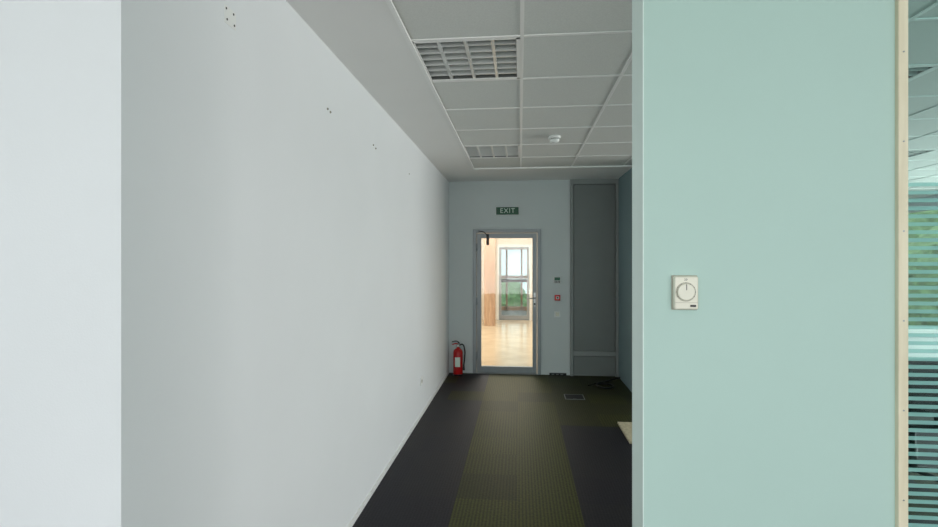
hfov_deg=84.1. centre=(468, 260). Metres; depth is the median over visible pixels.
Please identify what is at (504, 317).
glass door
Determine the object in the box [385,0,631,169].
trim
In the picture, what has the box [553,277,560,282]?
alarm keypad
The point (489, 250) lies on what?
wooden column
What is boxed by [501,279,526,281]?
push bar
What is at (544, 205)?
wall
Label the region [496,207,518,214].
exit sign
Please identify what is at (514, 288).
tree
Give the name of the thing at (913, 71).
ceiling light
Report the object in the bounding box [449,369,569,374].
baseboard
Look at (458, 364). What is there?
fire extinguisher
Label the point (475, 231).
frame
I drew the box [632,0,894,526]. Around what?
wall
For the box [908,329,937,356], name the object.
office desk
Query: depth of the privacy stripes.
1.64 m
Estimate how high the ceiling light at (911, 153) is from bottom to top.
0.095 m
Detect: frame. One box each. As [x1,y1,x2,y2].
[473,229,540,374]
[496,244,531,319]
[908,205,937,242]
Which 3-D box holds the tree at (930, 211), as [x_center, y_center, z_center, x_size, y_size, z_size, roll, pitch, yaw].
[20.748,0.620,22.712,5.727,8.280,5.918,0,0,26]
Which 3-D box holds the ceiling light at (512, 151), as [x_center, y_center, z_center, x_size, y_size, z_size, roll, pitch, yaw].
[0.244,-1.167,5.357,0.560,0.095,0.590,0,0,6]
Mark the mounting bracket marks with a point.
(229, 15)
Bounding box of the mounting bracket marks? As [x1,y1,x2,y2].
[224,4,235,30]
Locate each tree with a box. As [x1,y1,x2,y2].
[501,282,526,305]
[908,210,937,242]
[908,226,937,325]
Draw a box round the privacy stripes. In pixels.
[908,182,937,526]
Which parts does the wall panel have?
plinth panel, shelf rail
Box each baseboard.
[347,371,448,526]
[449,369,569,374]
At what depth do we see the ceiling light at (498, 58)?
2.92 m
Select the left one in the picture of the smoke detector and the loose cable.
the smoke detector
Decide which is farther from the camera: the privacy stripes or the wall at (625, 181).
the wall at (625, 181)
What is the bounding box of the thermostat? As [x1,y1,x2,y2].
[671,275,697,309]
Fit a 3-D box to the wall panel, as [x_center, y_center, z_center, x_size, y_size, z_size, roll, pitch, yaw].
[1.696,0.226,7.048,0.640,2.668,0.060,0,0,6]
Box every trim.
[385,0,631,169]
[895,0,907,526]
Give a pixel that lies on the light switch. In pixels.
(556, 313)
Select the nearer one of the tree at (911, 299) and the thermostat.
the thermostat
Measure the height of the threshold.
0.010 m
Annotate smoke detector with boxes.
[548,135,560,142]
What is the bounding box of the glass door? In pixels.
[499,247,528,319]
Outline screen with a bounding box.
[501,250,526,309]
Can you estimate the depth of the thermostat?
1.61 m
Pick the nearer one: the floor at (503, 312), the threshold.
the threshold
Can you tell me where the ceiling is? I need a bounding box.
[286,0,937,198]
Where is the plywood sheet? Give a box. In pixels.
[618,422,631,443]
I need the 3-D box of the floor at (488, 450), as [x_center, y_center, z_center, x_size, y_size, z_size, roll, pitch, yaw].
[2.710,1.585,5.090,9.880,0.050,16.940,0,0,6]
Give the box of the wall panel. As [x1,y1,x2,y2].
[570,179,618,376]
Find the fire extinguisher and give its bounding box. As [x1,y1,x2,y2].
[452,341,465,375]
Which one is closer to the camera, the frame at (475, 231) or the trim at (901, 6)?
the trim at (901, 6)
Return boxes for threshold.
[477,372,536,374]
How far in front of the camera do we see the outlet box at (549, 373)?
7.09 m
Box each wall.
[0,0,448,526]
[449,180,569,370]
[481,238,531,319]
[619,168,631,391]
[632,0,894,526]
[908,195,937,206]
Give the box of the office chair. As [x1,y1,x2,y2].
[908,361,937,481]
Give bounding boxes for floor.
[352,320,937,526]
[499,310,526,319]
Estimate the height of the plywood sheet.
0.019 m
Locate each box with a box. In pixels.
[549,373,565,375]
[564,394,584,399]
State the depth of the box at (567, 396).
5.97 m
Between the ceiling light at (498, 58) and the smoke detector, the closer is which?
the ceiling light at (498, 58)
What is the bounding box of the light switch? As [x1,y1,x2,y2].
[554,311,559,316]
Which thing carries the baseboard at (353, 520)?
attached to the wall at (222, 304)
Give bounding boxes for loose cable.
[588,377,619,388]
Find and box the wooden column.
[484,238,494,325]
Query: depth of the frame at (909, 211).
9.29 m
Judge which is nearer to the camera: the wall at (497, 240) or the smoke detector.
the smoke detector
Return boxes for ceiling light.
[412,37,519,81]
[464,145,519,157]
[908,66,937,80]
[908,150,935,157]
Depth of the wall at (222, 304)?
1.62 m

